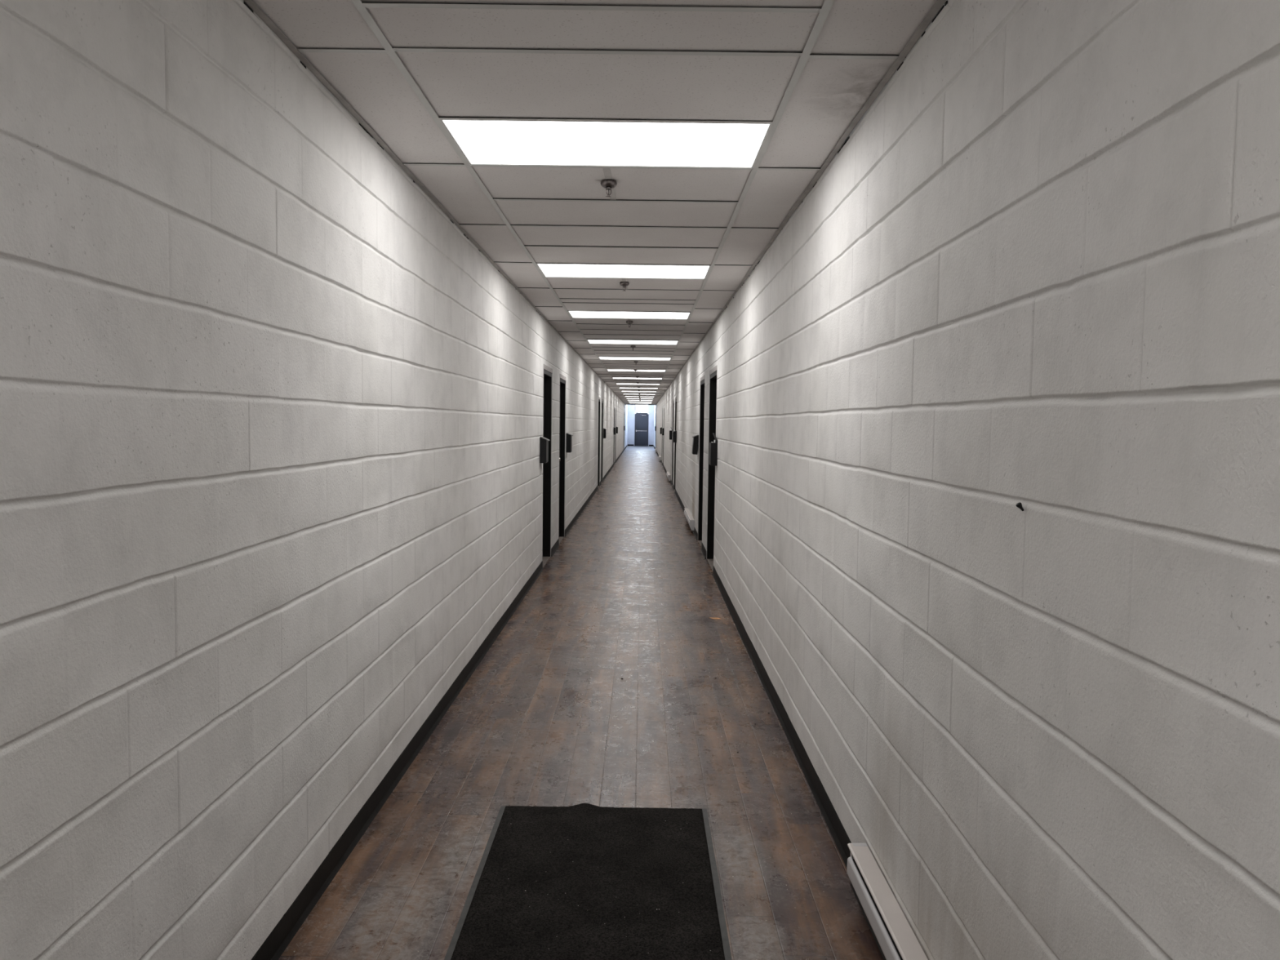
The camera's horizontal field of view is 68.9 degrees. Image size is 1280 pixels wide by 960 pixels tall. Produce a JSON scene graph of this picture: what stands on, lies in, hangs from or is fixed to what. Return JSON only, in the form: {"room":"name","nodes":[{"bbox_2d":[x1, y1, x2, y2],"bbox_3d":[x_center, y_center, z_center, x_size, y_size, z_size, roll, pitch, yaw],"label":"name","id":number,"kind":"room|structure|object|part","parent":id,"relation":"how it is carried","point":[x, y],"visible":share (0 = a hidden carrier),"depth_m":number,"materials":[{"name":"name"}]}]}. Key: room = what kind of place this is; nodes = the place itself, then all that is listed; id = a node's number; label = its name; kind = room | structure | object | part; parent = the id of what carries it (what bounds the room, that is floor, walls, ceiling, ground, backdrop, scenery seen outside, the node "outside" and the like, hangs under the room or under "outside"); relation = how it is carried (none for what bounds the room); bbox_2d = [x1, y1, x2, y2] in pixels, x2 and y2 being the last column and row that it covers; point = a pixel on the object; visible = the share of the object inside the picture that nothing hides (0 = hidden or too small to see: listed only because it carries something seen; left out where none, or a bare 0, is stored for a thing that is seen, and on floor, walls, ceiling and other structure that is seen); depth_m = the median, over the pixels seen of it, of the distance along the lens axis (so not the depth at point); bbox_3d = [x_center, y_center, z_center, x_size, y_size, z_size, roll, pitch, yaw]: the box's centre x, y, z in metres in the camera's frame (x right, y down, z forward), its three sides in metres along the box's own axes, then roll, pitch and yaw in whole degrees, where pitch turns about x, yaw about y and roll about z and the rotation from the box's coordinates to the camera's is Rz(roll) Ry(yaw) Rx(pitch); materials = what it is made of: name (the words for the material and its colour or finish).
{"room":"building corridor","nodes":[
{"label":"building corridor","id":0,"kind":"room"},
{"bbox_2d":[0,0,627,959],"bbox_3d":[-1.077,-2.130,31.432,0.242,3.550,66.000,1,3,0],"label":"wall","id":1,"kind":"structure","parent":0,"point":[271,419],"depth_m":2.34,"materials":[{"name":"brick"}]},
{"bbox_2d":[244,0,624,403],"bbox_3d":[-0.944,-2.767,27.135,0.026,0.031,57.500,1,3,0],"label":"trim","id":2,"kind":"structure","parent":1,"relation":"attached to","point":[252,5],"depth_m":3.44,"materials":[{"name":"metal"}]},
{"bbox_2d":[251,445,626,959],"bbox_3d":[-0.972,-0.401,31.536,0.016,0.090,65.999,1,3,0],"label":"baseboard","id":3,"kind":"structure","parent":1,"relation":"attached to","point":[284,931],"depth_m":3.71,"materials":[{"name":"black plastic"}]},
{"bbox_2d":[539,436,550,462],"bbox_3d":[-0.987,-0.314,9.699,0.082,0.268,0.213,1,3,0],"label":"mailbox","id":4,"kind":"object","parent":1,"relation":"attached to","point":[544,444],"visible":1,"depth_m":9.60,"materials":[{"name":"black metal"}]},
{"bbox_2d":[542,364,552,567],"bbox_3d":[-1.130,-0.166,10.398,0.204,2.184,0.948,1,3,0],"label":"door","id":5,"kind":"structure","parent":1,"relation":"in","point":[548,371],"depth_m":10.83,"materials":[{"name":"black paint"}]},
{"bbox_3d":[-1.147,0.921,10.464,0.196,0.006,0.860,1,3,0],"label":"sill","id":6,"kind":"part","parent":5,"relation":"part of","materials":[{"name":"grey metal"}]},
{"bbox_2d":[558,373,565,543],"bbox_3d":[-1.122,-0.282,12.319,0.206,2.184,0.918,1,3,0],"label":"door","id":7,"kind":"structure","parent":1,"relation":"in","point":[562,379],"depth_m":12.72,"materials":[{"name":"black paint"}]},
{"bbox_3d":[-1.141,0.804,12.385,0.196,0.006,0.830,1,3,0],"label":"sill","id":8,"kind":"part","parent":7,"relation":"part of","materials":[{"name":"grey metal"}]},
{"bbox_2d":[565,432,573,452],"bbox_3d":[-0.977,-0.518,12.978,0.082,0.268,0.213,1,3,0],"label":"mailbox","id":9,"kind":"object","parent":1,"relation":"attached to","point":[569,437],"visible":1,"depth_m":12.88,"materials":[{"name":"black metal"}]},
{"bbox_2d":[597,396,600,488],"bbox_3d":[-1.092,-0.912,22.665,0.204,2.184,0.948,1,3,0],"label":"door","id":10,"kind":"structure","parent":1,"relation":"in","point":[599,398],"depth_m":23.09,"materials":[{"name":"black paint"}]},
{"bbox_2d":[600,398,603,483],"bbox_3d":[-1.087,-1.018,24.412,0.204,2.184,0.948,1,3,0],"label":"door","id":11,"kind":"structure","parent":1,"relation":"in","point":[602,398],"depth_m":24.83,"materials":[{"name":"black paint"}]},
{"bbox_2d":[603,428,605,438],"bbox_3d":[-0.940,-1.254,25.076,0.082,0.268,0.213,1,3,0],"label":"mailbox","id":12,"kind":"object","parent":1,"relation":"attached to","point":[604,429],"visible":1,"depth_m":24.97,"materials":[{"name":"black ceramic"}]},
{"bbox_2d":[613,405,614,446],"bbox_3d":[-1.056,-1.635,34.543,0.204,2.184,0.948,1,3,0],"label":"door","id":13,"kind":"structure","parent":1,"relation":"in","point":[614,406],"depth_m":34.94,"materials":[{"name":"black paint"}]},
{"bbox_2d":[614,407,616,463],"bbox_3d":[-1.050,-1.744,36.340,0.204,2.184,0.948,1,3,0],"label":"door","id":14,"kind":"structure","parent":1,"relation":"in","point":[615,407],"depth_m":36.77,"materials":[{"name":"black paint"}]},
{"bbox_2d":[278,445,883,959],"bbox_3d":[-0.071,-0.327,31.639,2.300,0.051,66.600,1,3,0],"label":"floor","id":15,"kind":"structure","parent":0,"point":[644,592],"depth_m":4.42,"materials":[{"name":"plastic"}]},
{"bbox_2d":[444,803,731,959],"bbox_3d":[-0.150,1.385,2.925,0.844,0.022,1.790,1,3,0],"label":"doormat","id":16,"kind":"object","parent":15,"relation":"on","point":[614,864],"visible":1,"depth_m":3.14,"materials":[{"name":"grey carpet"}]},
{"bbox_2d":[243,0,947,404],"bbox_3d":[-0.049,-2.811,27.029,2.300,0.166,57.700,1,3,0],"label":"ceiling","id":17,"kind":"structure","parent":0,"point":[806,69],"depth_m":3.22,"materials":[{"name":"tile"}]},
{"bbox_2d":[440,120,771,168],"bbox_3d":[-0.122,-1.331,3.671,1.217,0.033,0.603,1,3,0],"label":"recessed light","id":18,"kind":"object","parent":17,"relation":"in","point":[481,142],"visible":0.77,"depth_m":3.66,"materials":[{"name":"white plastic"}]},
{"bbox_2d":[600,178,617,196],"bbox_3d":[-0.141,-1.319,4.218,0.075,0.074,0.075,-1,4,-28],"label":"sprinkler","id":19,"kind":"object","parent":17,"relation":"attached to","point":[608,184],"visible":1,"depth_m":4.20,"materials":[{"name":"silver metal"}]},
{"bbox_3d":[-0.141,-1.315,4.218,0.024,0.063,0.024,1,4,10],"label":"sprinkler frame","id":20,"kind":"part","parent":19,"relation":"part of","materials":[{"name":"silver metal"}]},
{"bbox_2d":[536,263,710,279],"bbox_3d":[-0.113,-1.517,6.725,1.217,0.033,0.603,1,3,0],"label":"recessed light","id":21,"kind":"object","parent":17,"relation":"in","point":[548,270],"visible":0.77,"depth_m":6.74,"materials":[{"name":"white plastic"}]},
{"bbox_2d":[619,281,629,291],"bbox_3d":[-0.121,-1.503,7.242,0.075,0.074,0.075,0,4,-17],"label":"sprinkler","id":22,"kind":"object","parent":17,"relation":"attached to","point":[624,284],"visible":1,"depth_m":7.22,"materials":[{"name":"silver metal"}]},
{"bbox_2d":[568,311,690,319],"bbox_3d":[-0.105,-1.683,9.440,1.217,0.033,0.603,1,3,0],"label":"recessed light","id":23,"kind":"object","parent":17,"relation":"in","point":[585,314],"visible":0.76,"depth_m":9.47,"materials":[{"name":"white plastic"}]},
{"bbox_2d":[626,320,632,327],"bbox_3d":[-0.113,-1.671,9.997,0.075,0.074,0.075,-2,4,-34],"label":"sprinkler","id":24,"kind":"object","parent":17,"relation":"attached to","point":[628,322],"visible":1,"depth_m":9.97,"materials":[{"name":"silver metal"}]},
{"bbox_2d":[586,339,678,344],"bbox_3d":[-0.095,-1.874,12.595,1.217,0.033,0.603,1,3,0],"label":"recessed light","id":25,"kind":"object","parent":17,"relation":"in","point":[590,341],"visible":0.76,"depth_m":12.64,"materials":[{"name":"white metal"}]},
{"bbox_2d":[598,356,671,359],"bbox_3d":[-0.085,-2.068,15.779,1.217,0.033,0.603,1,3,0],"label":"recessed light","id":26,"kind":"object","parent":17,"relation":"in","point":[600,357],"visible":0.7,"depth_m":15.84,"materials":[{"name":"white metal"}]},
{"bbox_2d":[607,369,665,371],"bbox_3d":[-0.074,-2.288,19.402,1.217,0.033,0.603,1,3,0],"label":"recessed light","id":27,"kind":"object","parent":17,"relation":"in","point":[607,370],"visible":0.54,"depth_m":19.50,"materials":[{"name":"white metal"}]},
{"bbox_2d":[619,387,653,388],"bbox_3d":[-0.044,-2.884,29.184,1.217,0.033,0.603,1,3,0],"label":"recessed light","id":28,"kind":"object","parent":17,"relation":"in","point":[620,388],"visible":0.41,"depth_m":29.24,"materials":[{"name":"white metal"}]},
{"bbox_2d":[613,377,662,379],"bbox_3d":[-0.064,-2.495,22.796,1.217,0.033,0.603,1,3,0],"label":"recessed light","id":29,"kind":"object","parent":17,"relation":"in","point":[613,378],"visible":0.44,"depth_m":22.88,"materials":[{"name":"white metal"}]},
{"bbox_2d":[613,377,662,378],"bbox_3d":[-0.064,-2.486,22.796,1.188,0.006,0.574,1,3,0],"label":"diffuser","id":30,"kind":"object","parent":29,"relation":"attached to","point":[613,378],"depth_m":22.83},
{"bbox_2d":[617,383,659,384],"bbox_3d":[-0.054,-2.695,26.090,1.217,0.033,0.603,1,3,0],"label":"recessed light","id":31,"kind":"object","parent":17,"relation":"in","point":[617,384],"visible":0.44,"depth_m":26.16,"materials":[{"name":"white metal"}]},
{"bbox_2d":[626,404,653,445],"bbox_3d":[0.053,-4.126,64.469,2.300,3.550,0.200,1,3,0],"label":"wall","id":32,"kind":"structure","parent":0,"point":[631,408],"depth_m":64.39,"materials":[{"name":"white paint"}]},
{"bbox_2d":[634,413,648,445],"bbox_3d":[0.109,-3.480,64.443,0.945,2.265,0.170,1,3,0],"label":"door","id":33,"kind":"structure","parent":32,"relation":"in","point":[641,434],"depth_m":64.42,"materials":[{"name":"metal"}]},
{"bbox_2d":[635,404,648,413],"bbox_3d":[0.129,-5.004,64.380,0.945,0.785,0.070,1,3,0],"label":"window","id":34,"kind":"structure","parent":32,"relation":"in","point":[635,405],"depth_m":64.36,"materials":[{"name":"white glass"}]},
{"bbox_2d":[653,0,1279,959],"bbox_3d":[0.981,-2.103,31.427,0.242,3.551,66.000,1,3,0],"label":"wall","id":35,"kind":"structure","parent":0,"point":[1040,268],"depth_m":1.81,"materials":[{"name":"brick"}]},
{"bbox_2d":[662,406,664,466],"bbox_3d":[0.959,-1.578,34.039,0.204,2.184,0.948,1,3,0],"label":"door","id":36,"kind":"structure","parent":35,"relation":"in","point":[664,406],"depth_m":34.50,"materials":[{"name":"black paint"}]},
{"bbox_2d":[666,471,670,480],"bbox_3d":[0.784,-0.109,25.889,0.070,0.148,1.902,1,3,0],"label":"baseboard heater","id":37,"kind":"object","parent":35,"relation":"attached to","point":[668,473],"visible":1,"depth_m":25.25,"materials":[{"name":"beige metal"}]},
{"bbox_2d":[669,427,671,439],"bbox_3d":[0.798,-1.214,24.271,0.066,0.330,0.213,1,3,0],"label":"mailbox","id":38,"kind":"object","parent":35,"relation":"attached to","point":[670,432],"visible":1,"depth_m":24.17,"materials":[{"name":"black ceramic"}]},
{"bbox_2d":[671,399,674,485],"bbox_3d":[0.927,-0.940,23.559,0.204,2.184,0.948,1,3,0],"label":"door","id":39,"kind":"structure","parent":35,"relation":"in","point":[673,399],"depth_m":23.99,"materials":[{"name":"black paint"}]},
{"bbox_2d":[672,430,676,442],"bbox_3d":[0.780,-0.984,21.079,0.082,0.268,0.213,1,3,0],"label":"mailbox","id":40,"kind":"object","parent":35,"relation":"attached to","point":[675,431],"visible":1,"depth_m":20.98,"materials":[{"name":"black metal"}]},
{"bbox_2d":[674,396,676,490],"bbox_3d":[0.922,-0.831,21.762,0.204,2.184,0.948,1,3,0],"label":"door","id":41,"kind":"structure","parent":35,"relation":"in","point":[676,397],"depth_m":22.20,"materials":[{"name":"black paint"}]},
{"bbox_2d":[684,507,694,530],"bbox_3d":[0.749,0.592,14.360,0.070,0.148,1.902,1,3,0],"label":"baseboard heater","id":42,"kind":"object","parent":35,"relation":"attached to","point":[689,518],"visible":1,"depth_m":13.84,"materials":[{"name":"beige metal"}]},
{"bbox_2d":[692,435,698,454],"bbox_3d":[0.759,-0.485,12.794,0.084,0.268,0.213,1,3,0],"label":"mailbox","id":43,"kind":"object","parent":35,"relation":"attached to","point":[695,438],"visible":1,"depth_m":12.70,"materials":[{"name":"black metal"}]},
{"bbox_2d":[697,375,704,546],"bbox_3d":[0.892,-0.244,12.115,0.204,2.184,0.898,1,3,0],"label":"door","id":44,"kind":"structure","parent":35,"relation":"in","point":[702,379],"depth_m":12.52,"materials":[{"name":"black paint"}]},
{"bbox_2d":[706,365,716,571],"bbox_3d":[0.886,-0.134,10.298,0.204,2.184,1.098,1,3,0],"label":"door","id":45,"kind":"structure","parent":35,"relation":"in","point":[713,372],"depth_m":10.81,"materials":[{"name":"black paint"}]},
{"bbox_3d":[0.876,0.953,10.364,0.196,0.006,1.010,1,3,0],"label":"sill","id":46,"kind":"part","parent":45,"relation":"part of","materials":[{"name":"grey metal"}]},
{"bbox_2d":[709,433,717,466],"bbox_3d":[0.753,-0.316,9.599,0.066,0.330,0.213,1,3,0],"label":"mailbox","id":47,"kind":"object","parent":35,"relation":"attached to","point":[713,446],"visible":0.99,"depth_m":9.50,"materials":[{"name":"black metal"}]},
{"bbox_2d":[653,445,851,867],"bbox_3d":[0.832,-0.378,31.532,0.016,0.090,65.999,1,3,0],"label":"baseboard","id":48,"kind":"structure","parent":35,"relation":"attached to","point":[841,838],"depth_m":4.61,"materials":[{"name":"black plastic"}]},
{"bbox_2d":[655,0,946,404],"bbox_3d":[0.846,-2.743,27.131,0.027,0.031,57.500,1,3,0],"label":"trim","id":49,"kind":"structure","parent":35,"relation":"attached to","point":[939,3],"depth_m":3.36,"materials":[{"name":"metal"}]},
{"bbox_2d":[846,842,928,959],"bbox_3d":[0.711,1.338,2.093,0.070,0.148,2.022,1,3,0],"label":"baseboard heater","id":50,"kind":"object","parent":35,"relation":"attached to","point":[895,939],"visible":1,"depth_m":2.73,"materials":[{"name":"beige metal"}]},
{"bbox_2d":[1015,502,1023,511],"bbox_3d":[0.758,0.053,1.863,0.016,0.018,0.012,1,3,0],"label":"wall anchor","id":51,"kind":"object","parent":35,"relation":"attached to","point":[1019,504],"visible":1,"depth_m":1.86,"materials":[{"name":"black metal"}]}
]}

